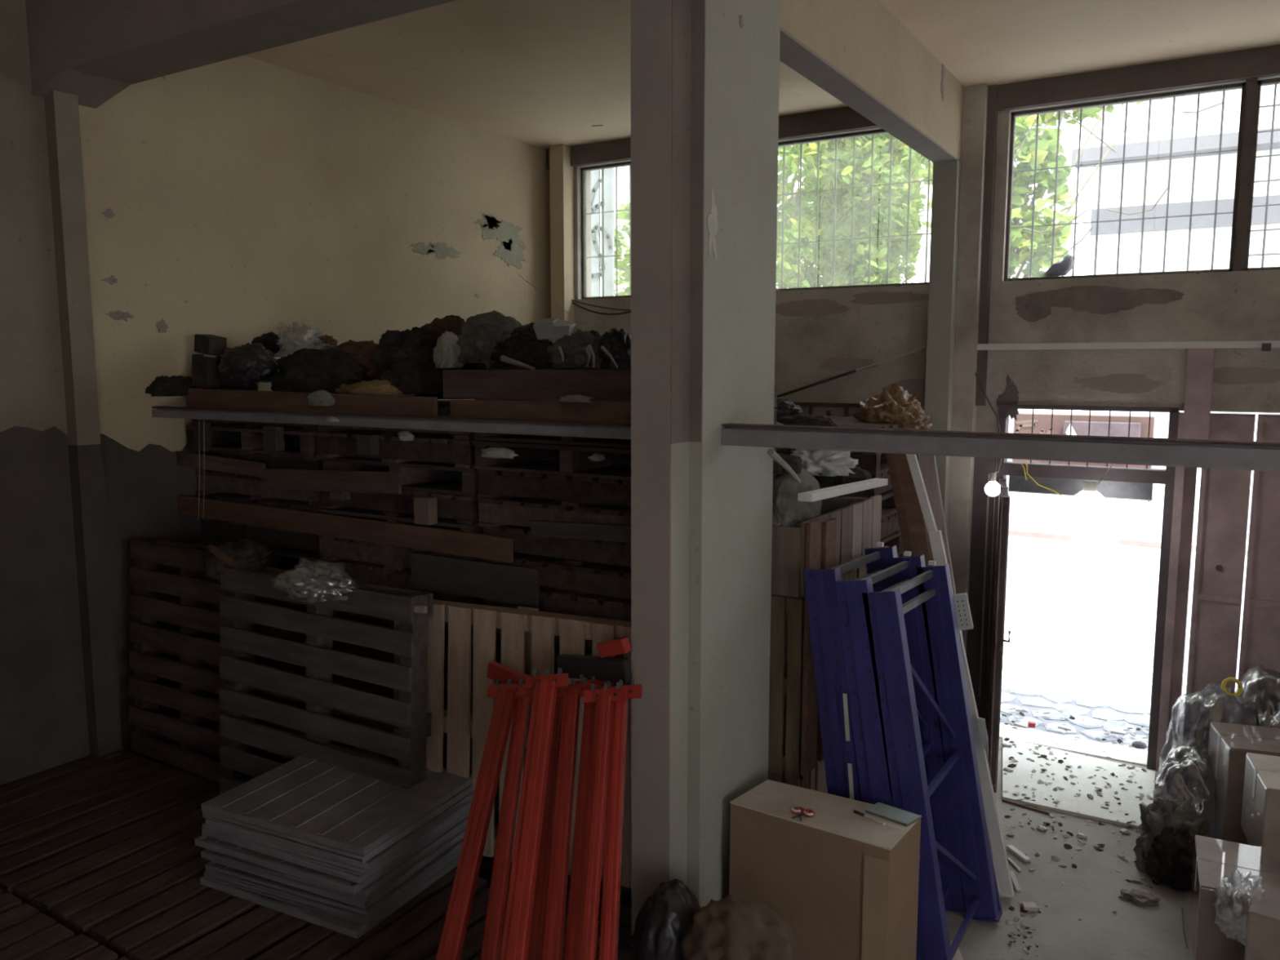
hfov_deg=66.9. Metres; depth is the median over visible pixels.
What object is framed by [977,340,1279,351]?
wall rail
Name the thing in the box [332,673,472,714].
wooden pallet
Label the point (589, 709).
beam
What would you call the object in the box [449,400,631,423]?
plank
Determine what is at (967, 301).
wall
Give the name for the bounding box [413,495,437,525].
wood block
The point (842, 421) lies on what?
wooden pallet
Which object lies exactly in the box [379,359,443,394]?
bedding
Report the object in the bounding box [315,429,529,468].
wooden pallet
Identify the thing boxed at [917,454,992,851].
plank
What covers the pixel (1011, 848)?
stick
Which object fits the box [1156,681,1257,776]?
plastic bag
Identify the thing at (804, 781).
wooden pallet
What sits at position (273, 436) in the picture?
wood block
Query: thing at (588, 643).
wooden pallet
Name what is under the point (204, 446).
string
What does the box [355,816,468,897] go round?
steel tray
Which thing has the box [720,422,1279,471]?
steel beam
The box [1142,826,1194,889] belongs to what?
sack
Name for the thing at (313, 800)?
wooden pallet
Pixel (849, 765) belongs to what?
strip
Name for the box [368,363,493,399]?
groundsheet
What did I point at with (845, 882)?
cardboard box
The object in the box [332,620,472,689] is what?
wooden pallet
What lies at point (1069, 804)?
threshold
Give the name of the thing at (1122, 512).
wall
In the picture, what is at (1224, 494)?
door
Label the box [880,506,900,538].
wooden pallet
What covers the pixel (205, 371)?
block
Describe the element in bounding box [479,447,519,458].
scrap
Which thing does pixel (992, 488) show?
bulb
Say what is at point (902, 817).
notebook
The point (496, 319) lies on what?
tarpaulin
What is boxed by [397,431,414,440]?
scrap
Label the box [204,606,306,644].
wooden pallet
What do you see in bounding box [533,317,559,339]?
carton
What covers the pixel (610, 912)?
beam
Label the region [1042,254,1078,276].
pigeon
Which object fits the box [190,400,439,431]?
wooden pallet
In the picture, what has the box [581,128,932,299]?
window
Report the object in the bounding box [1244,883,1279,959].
cardboard box
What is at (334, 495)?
wood block
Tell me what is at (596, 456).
scrap
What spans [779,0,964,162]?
beam
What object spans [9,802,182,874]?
wooden pallet
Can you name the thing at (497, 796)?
wooden pallet
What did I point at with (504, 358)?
strip
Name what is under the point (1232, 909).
film
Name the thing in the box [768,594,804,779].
wooden pallet
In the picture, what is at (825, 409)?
sheet
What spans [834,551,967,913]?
frame
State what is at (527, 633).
wooden pallet
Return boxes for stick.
[207,544,235,567]
[1006,844,1030,862]
[1007,857,1021,871]
[1009,871,1021,892]
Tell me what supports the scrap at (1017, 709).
on the cobblestones
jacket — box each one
[456,322,511,363]
[776,413,837,426]
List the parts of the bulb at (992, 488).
glass globe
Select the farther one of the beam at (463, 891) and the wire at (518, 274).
the wire at (518, 274)
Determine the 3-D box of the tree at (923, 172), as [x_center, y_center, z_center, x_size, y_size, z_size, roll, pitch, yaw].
[2.395,-3.725,15.774,5.679,9.391,2.549,5,8,37]
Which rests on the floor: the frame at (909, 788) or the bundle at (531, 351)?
the frame at (909, 788)
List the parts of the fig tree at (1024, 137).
crown, crown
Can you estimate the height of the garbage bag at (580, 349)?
0.191 m
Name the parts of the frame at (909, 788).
foot plate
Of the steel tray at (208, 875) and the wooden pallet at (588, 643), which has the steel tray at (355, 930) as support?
the steel tray at (208, 875)
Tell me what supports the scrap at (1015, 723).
on the cobblestones
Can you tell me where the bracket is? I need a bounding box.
[486,660,532,690]
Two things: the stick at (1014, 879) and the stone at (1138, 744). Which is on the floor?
the stick at (1014, 879)
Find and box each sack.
[328,339,381,377]
[680,893,802,959]
[766,448,822,527]
[1133,796,1208,884]
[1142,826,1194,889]
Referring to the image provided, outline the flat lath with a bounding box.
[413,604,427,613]
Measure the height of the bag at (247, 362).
0.234 m
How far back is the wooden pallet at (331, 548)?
5.22 m
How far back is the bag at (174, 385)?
5.79 m
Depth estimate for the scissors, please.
3.98 m
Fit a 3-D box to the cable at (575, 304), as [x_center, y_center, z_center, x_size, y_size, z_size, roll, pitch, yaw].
[-0.186,-1.587,8.652,1.092,0.219,0.016,4,8,31]
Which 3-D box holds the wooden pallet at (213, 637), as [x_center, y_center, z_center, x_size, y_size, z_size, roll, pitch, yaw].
[-1.986,0.985,6.354,1.134,0.144,1.132,4,8,32]
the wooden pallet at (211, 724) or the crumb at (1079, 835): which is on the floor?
the crumb at (1079, 835)
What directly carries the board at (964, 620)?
on the floor
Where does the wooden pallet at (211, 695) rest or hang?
on the wooden pallet at (211, 724)
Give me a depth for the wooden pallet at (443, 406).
5.09 m
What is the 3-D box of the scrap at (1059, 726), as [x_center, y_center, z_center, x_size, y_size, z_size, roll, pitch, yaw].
[3.286,1.918,7.483,0.102,0.020,0.034,5,9,39]
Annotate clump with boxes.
[1118,888,1160,906]
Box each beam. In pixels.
[151,406,631,439]
[435,678,528,959]
[480,689,533,959]
[499,667,568,959]
[527,697,563,959]
[542,677,593,959]
[564,674,613,959]
[575,682,627,959]
[598,679,642,959]
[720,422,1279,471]
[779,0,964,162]
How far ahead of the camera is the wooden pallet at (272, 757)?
5.88 m
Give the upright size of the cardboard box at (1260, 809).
0.405 m
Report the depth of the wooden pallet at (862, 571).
4.81 m
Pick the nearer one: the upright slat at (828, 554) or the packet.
the upright slat at (828, 554)
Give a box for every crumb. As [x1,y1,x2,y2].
[1036,825,1048,831]
[1076,832,1087,839]
[1119,828,1130,835]
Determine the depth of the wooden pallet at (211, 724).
5.92 m
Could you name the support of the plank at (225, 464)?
on the plank at (344, 481)
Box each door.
[966,404,1180,792]
[1155,348,1279,771]
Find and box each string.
[198,431,199,517]
[203,446,204,514]
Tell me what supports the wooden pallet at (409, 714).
on the wooden pallet at (94, 905)
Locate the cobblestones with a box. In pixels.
[1000,641,1238,751]
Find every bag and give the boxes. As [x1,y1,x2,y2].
[145,374,195,396]
[217,342,279,382]
[510,322,547,340]
[546,328,617,368]
[572,325,584,333]
[631,878,701,959]
[773,397,803,420]
[790,448,858,476]
[852,382,933,430]
[1153,745,1216,838]
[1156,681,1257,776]
[1234,665,1279,728]
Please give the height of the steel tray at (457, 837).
0.027 m
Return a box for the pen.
[853,809,885,825]
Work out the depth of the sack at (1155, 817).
5.34 m
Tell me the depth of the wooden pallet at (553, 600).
4.57 m
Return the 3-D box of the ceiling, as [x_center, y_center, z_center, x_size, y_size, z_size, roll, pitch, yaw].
[0.570,-2.326,1.935,10.320,0.256,10.940,4,8,31]
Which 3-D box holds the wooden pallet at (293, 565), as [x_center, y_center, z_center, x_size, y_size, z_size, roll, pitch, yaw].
[-2.004,0.562,6.275,1.124,0.144,1.133,4,8,31]
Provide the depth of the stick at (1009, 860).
5.45 m
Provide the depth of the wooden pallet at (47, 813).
4.92 m
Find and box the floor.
[417,737,1193,959]
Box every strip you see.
[432,330,464,368]
[500,355,535,369]
[842,693,849,741]
[847,763,853,799]
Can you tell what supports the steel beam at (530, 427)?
attached to the wall at (240, 199)
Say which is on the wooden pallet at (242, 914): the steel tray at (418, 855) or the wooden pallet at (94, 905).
the wooden pallet at (94, 905)
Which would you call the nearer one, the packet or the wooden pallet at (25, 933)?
the wooden pallet at (25, 933)
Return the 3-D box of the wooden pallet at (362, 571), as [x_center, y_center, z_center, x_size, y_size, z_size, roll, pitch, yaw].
[-1.035,0.492,5.644,1.124,0.144,1.133,4,8,31]
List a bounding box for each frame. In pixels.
[803,542,897,801]
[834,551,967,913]
[862,560,1002,959]
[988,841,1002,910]
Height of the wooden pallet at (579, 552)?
0.144 m
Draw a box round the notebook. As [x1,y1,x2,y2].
[865,802,920,826]
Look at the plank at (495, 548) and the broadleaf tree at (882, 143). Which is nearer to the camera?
the plank at (495, 548)
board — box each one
[906,453,937,532]
[928,529,1014,897]
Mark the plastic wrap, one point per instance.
(292, 340)
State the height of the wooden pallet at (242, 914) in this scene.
0.144 m
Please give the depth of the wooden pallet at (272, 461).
5.66 m
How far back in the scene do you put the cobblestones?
8.49 m
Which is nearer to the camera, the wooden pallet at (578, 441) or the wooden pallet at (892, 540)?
the wooden pallet at (578, 441)
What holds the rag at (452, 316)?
on the rag at (449, 324)
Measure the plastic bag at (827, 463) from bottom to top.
0.172 m
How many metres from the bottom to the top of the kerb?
0.100 m
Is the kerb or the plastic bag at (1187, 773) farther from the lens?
the kerb
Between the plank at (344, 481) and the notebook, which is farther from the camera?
the plank at (344, 481)
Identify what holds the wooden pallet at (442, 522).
on the wooden pallet at (331, 548)
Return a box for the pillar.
[630,0,780,959]
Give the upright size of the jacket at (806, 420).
0.158 m
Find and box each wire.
[518,274,568,313]
[975,372,1000,432]
[1021,461,1063,497]
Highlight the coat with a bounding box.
[372,325,449,376]
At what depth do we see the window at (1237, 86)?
6.62 m
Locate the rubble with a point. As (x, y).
(305, 370)
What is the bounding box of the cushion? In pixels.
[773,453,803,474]
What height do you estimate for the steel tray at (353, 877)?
0.027 m
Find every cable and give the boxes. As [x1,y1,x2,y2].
[571,299,631,311]
[572,302,631,315]
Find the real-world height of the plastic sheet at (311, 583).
0.174 m
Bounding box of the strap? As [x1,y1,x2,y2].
[1181,907,1187,947]
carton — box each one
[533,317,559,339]
[551,319,575,338]
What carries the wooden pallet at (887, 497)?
on the wooden pallet at (889, 524)
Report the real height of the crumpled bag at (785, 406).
0.165 m
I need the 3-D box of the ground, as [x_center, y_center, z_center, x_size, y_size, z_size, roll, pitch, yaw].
[17.656,-0.542,28.983,60.000,0.084,52.360,4,8,31]
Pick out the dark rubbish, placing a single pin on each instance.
(248, 554)
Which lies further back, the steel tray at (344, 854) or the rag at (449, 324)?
the rag at (449, 324)
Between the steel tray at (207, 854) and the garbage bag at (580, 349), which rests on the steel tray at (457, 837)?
the steel tray at (207, 854)
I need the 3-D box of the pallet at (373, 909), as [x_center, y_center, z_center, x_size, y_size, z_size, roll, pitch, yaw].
[-1.313,1.655,4.333,0.892,0.027,0.753,3,7,25]
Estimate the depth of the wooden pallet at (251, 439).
5.70 m
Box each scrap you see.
[325,416,339,422]
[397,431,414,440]
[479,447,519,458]
[557,394,593,402]
[587,453,606,461]
[1013,722,1026,728]
[1014,707,1029,712]
[1057,724,1072,730]
[1110,729,1125,734]
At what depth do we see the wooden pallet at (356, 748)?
5.66 m
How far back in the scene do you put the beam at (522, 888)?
3.40 m
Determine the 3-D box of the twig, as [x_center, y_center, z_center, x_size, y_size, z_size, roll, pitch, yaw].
[2.460,2.080,6.160,0.310,0.012,0.012,6,9,40]
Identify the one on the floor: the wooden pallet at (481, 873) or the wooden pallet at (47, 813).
the wooden pallet at (481, 873)
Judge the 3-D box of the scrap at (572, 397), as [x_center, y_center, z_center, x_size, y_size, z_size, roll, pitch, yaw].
[-0.295,-0.368,4.356,0.201,0.035,0.072,4,8,31]
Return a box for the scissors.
[791,806,814,821]
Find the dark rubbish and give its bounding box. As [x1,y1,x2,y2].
[201,538,273,580]
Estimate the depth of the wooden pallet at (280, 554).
5.78 m
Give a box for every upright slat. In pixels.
[800,518,822,776]
[817,518,836,761]
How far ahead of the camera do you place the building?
22.21 m
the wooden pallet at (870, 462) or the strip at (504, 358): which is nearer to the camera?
the strip at (504, 358)
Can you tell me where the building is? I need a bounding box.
[1071,84,1279,489]
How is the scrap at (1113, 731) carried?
on the cobblestones
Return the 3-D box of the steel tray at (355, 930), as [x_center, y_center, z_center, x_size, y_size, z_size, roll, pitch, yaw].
[-1.331,1.717,4.317,0.892,0.027,0.753,3,8,27]
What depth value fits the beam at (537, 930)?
3.58 m
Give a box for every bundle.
[251,331,279,355]
[489,334,568,369]
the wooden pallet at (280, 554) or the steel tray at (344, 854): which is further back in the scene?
the wooden pallet at (280, 554)
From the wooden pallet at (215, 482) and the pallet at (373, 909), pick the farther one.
the wooden pallet at (215, 482)
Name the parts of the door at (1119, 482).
handle, header plate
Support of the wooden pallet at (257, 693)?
on the wooden pallet at (211, 695)
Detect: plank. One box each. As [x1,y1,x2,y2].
[176,450,265,477]
[177,494,513,562]
[186,388,437,416]
[262,468,402,494]
[410,551,539,607]
[442,368,631,401]
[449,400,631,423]
[530,520,631,542]
[885,453,915,557]
[895,453,933,566]
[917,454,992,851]
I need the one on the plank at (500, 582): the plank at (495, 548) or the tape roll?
the plank at (495, 548)
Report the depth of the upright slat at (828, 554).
4.61 m
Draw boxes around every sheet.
[271,559,354,603]
[307,390,335,405]
[597,327,631,368]
[792,401,861,417]
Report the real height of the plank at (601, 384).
0.146 m
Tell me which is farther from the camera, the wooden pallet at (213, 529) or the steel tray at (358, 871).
the wooden pallet at (213, 529)
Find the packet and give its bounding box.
[1027,720,1035,728]
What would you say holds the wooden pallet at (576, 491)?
on the wooden pallet at (509, 509)
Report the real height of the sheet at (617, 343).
0.219 m
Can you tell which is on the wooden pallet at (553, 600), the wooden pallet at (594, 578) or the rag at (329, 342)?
the wooden pallet at (594, 578)
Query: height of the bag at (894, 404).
0.391 m
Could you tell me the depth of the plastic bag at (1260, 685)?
5.76 m
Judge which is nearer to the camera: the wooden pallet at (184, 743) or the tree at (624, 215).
the wooden pallet at (184, 743)
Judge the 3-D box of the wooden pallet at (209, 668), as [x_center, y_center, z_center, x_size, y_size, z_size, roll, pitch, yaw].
[-1.990,1.129,6.350,1.134,0.144,1.132,4,8,31]
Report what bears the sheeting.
on the wooden pallet at (252, 424)
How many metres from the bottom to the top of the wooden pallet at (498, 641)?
0.144 m
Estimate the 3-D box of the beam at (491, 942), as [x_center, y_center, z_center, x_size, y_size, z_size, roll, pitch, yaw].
[-0.502,1.361,3.576,0.169,0.917,1.054,0,7,3]
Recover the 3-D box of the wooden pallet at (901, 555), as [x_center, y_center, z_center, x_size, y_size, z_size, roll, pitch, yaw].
[1.224,0.520,6.626,1.134,0.144,1.132,4,8,31]
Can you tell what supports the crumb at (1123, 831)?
on the floor
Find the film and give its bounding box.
[1213,870,1267,946]
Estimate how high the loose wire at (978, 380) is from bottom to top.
0.682 m
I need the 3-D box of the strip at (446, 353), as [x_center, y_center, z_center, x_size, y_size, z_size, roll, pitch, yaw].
[-1.014,-0.694,5.147,0.175,0.197,0.162,-1,7,-8]
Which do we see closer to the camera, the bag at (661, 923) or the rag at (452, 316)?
the bag at (661, 923)
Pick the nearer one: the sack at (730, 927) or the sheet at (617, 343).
the sack at (730, 927)
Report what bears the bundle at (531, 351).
on the wooden pallet at (775, 382)
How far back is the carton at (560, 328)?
4.86 m
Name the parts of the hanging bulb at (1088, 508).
glass globe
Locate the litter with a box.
[1000,707,1162,959]
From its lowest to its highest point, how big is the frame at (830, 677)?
1.908 m
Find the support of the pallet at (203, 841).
on the steel tray at (418, 855)
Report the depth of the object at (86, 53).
5.12 m
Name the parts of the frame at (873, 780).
foot plate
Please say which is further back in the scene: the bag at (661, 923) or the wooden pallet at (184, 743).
the wooden pallet at (184, 743)
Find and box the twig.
[1002,799,1052,814]
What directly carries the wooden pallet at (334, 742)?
on the wooden pallet
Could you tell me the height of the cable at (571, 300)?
0.153 m
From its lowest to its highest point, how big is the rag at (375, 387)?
0.107 m
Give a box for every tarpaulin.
[460,310,521,334]
[811,466,871,497]
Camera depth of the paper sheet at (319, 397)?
5.19 m
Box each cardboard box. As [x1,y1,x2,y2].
[728,779,921,959]
[1189,835,1279,959]
[1208,721,1279,844]
[1240,752,1279,866]
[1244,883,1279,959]
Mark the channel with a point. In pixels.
(606, 668)
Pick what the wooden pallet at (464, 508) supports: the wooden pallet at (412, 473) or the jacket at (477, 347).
the wooden pallet at (412, 473)
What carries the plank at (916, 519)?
on the floor
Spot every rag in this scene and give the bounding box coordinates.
[316,334,337,348]
[335,379,416,395]
[423,315,464,335]
[443,315,465,323]
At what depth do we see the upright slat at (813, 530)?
4.47 m
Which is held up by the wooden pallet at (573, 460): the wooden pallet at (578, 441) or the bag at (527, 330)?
the wooden pallet at (578, 441)
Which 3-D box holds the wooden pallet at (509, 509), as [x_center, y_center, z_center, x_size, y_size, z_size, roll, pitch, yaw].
[-0.037,0.137,4.999,1.130,0.144,1.134,4,8,31]
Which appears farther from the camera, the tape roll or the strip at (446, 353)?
the tape roll
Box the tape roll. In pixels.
[1221,677,1243,697]
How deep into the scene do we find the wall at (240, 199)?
5.88 m
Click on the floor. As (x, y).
(1133, 932)
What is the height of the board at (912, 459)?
0.495 m
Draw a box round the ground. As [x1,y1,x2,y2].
[1000,415,1252,749]
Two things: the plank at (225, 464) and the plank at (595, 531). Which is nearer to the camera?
the plank at (595, 531)
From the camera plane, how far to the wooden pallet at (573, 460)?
4.63 m
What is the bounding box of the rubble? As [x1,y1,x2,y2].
[268,348,369,393]
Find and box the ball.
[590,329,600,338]
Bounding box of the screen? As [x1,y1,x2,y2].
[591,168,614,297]
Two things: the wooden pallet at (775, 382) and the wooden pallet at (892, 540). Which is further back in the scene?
the wooden pallet at (892, 540)
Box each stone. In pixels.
[1020,902,1038,911]
[1131,741,1146,749]
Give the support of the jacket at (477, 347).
on the bundle at (531, 351)
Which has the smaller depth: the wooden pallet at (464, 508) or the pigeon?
the wooden pallet at (464, 508)
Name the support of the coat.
on the groundsheet
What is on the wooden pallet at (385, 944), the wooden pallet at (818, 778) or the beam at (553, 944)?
the beam at (553, 944)
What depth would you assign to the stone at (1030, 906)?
4.99 m
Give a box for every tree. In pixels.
[613,203,629,295]
[776,133,925,288]
[776,144,933,288]
[1008,98,1222,278]
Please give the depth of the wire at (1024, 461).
6.89 m
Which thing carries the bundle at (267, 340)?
on the plastic wrap
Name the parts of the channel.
red end cap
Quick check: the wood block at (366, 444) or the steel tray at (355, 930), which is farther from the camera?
the wood block at (366, 444)
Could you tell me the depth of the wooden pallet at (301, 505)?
5.75 m
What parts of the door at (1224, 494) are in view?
gate post, gate panel, gate post, gate panel, gate panel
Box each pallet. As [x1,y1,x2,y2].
[0,749,219,897]
[0,892,128,959]
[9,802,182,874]
[14,808,294,959]
[124,884,244,955]
[128,537,259,782]
[186,423,322,457]
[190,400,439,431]
[193,537,321,570]
[194,809,470,894]
[195,470,319,506]
[195,492,319,512]
[196,444,323,471]
[200,743,471,855]
[202,517,386,555]
[202,867,599,959]
[204,559,305,582]
[204,595,306,610]
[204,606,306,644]
[204,837,463,919]
[205,718,292,760]
[207,661,306,675]
[208,632,306,672]
[208,692,306,737]
[209,689,306,709]
[218,565,432,795]
[254,750,288,764]
[293,897,599,959]
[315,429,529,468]
[316,400,518,439]
[317,506,483,533]
[319,478,480,524]
[319,528,479,570]
[320,558,484,604]
[322,456,537,497]
[331,739,472,773]
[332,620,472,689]
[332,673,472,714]
[332,711,472,767]
[333,608,473,662]
[352,746,444,768]
[391,688,472,742]
[393,599,631,888]
[432,598,473,635]
[454,866,489,885]
[471,435,776,480]
[474,408,777,448]
[475,381,777,407]
[476,460,776,506]
[477,495,631,527]
[480,551,631,599]
[482,524,631,567]
[483,586,631,621]
[493,799,498,826]
[494,778,499,799]
[495,628,623,656]
[495,637,623,686]
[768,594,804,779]
[768,770,811,789]
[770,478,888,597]
[776,447,919,475]
[782,546,888,751]
[810,751,827,793]
[824,416,902,429]
[846,488,897,519]
[852,462,919,497]
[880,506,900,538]
[880,532,904,555]
[897,551,905,557]
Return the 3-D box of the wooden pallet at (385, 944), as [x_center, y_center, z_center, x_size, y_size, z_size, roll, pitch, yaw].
[-0.935,1.870,3.749,1.130,0.144,1.134,4,8,31]
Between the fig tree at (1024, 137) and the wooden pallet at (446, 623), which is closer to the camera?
the wooden pallet at (446, 623)
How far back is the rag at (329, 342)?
6.10 m
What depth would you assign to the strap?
4.67 m
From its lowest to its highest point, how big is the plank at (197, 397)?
0.144 m
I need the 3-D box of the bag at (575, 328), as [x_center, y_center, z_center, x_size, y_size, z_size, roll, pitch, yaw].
[-0.314,-0.678,4.920,0.095,0.214,0.088,4,8,31]
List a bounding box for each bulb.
[984,458,1001,496]
[1068,463,1113,527]
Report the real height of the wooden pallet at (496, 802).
0.144 m
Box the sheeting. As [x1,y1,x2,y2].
[198,375,257,390]
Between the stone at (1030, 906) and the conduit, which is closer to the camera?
the stone at (1030, 906)
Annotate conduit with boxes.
[776,343,926,397]
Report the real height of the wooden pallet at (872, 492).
0.144 m
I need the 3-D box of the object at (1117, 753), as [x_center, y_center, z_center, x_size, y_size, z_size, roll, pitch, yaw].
[3.190,1.960,7.192,1.045,0.012,0.280,4,8,31]
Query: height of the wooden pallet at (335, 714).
0.144 m
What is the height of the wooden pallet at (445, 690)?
0.144 m
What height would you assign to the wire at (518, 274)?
0.342 m
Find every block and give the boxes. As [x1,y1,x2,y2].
[191,333,226,388]
[262,426,284,451]
[329,491,350,501]
[356,433,379,456]
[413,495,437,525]
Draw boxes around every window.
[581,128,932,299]
[1004,82,1246,279]
[1244,78,1279,271]
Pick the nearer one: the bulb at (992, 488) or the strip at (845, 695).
the strip at (845, 695)
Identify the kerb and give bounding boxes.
[1008,523,1248,555]
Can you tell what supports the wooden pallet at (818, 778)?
on the floor
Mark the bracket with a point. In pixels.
(495, 670)
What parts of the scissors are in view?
handle, blade, handle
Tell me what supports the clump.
on the floor
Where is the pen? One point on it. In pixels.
(855, 811)
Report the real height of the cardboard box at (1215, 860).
0.425 m
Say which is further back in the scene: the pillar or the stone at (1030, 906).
the stone at (1030, 906)
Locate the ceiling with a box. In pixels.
[244,0,1279,149]
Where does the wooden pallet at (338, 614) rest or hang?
on the wooden pallet at (380, 655)
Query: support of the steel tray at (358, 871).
on the steel tray at (353, 877)
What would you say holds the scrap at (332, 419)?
on the steel beam at (530, 427)
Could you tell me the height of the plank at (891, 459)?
2.338 m
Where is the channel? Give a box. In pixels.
[555,636,632,682]
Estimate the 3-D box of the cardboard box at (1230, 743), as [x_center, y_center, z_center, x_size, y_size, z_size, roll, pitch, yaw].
[3.543,1.808,5.445,0.553,0.725,0.420,2,7,17]
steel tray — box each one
[200,826,465,903]
[200,855,459,938]
[201,800,471,876]
[201,802,471,884]
[202,783,473,863]
[204,791,474,871]
[204,849,461,926]
[205,828,466,909]
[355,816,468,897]
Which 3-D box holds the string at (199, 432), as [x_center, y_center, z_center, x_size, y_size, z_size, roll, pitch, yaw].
[-2.546,-0.055,5.589,0.061,0.584,0.004,4,8,31]
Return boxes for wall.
[0,0,551,785]
[546,44,1279,719]
[1006,413,1164,527]
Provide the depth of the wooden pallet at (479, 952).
4.08 m
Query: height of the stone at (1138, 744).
0.048 m
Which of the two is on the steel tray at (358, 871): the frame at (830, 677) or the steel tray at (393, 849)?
the steel tray at (393, 849)
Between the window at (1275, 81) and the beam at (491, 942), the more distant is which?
the window at (1275, 81)
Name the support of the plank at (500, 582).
attached to the wooden pallet at (331, 548)
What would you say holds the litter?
on the floor
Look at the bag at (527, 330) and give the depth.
5.17 m
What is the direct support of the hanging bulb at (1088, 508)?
hanging from the wall at (967, 301)
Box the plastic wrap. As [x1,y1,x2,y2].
[274,320,326,356]
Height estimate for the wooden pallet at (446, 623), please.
0.144 m
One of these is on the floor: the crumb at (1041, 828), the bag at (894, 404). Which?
the crumb at (1041, 828)

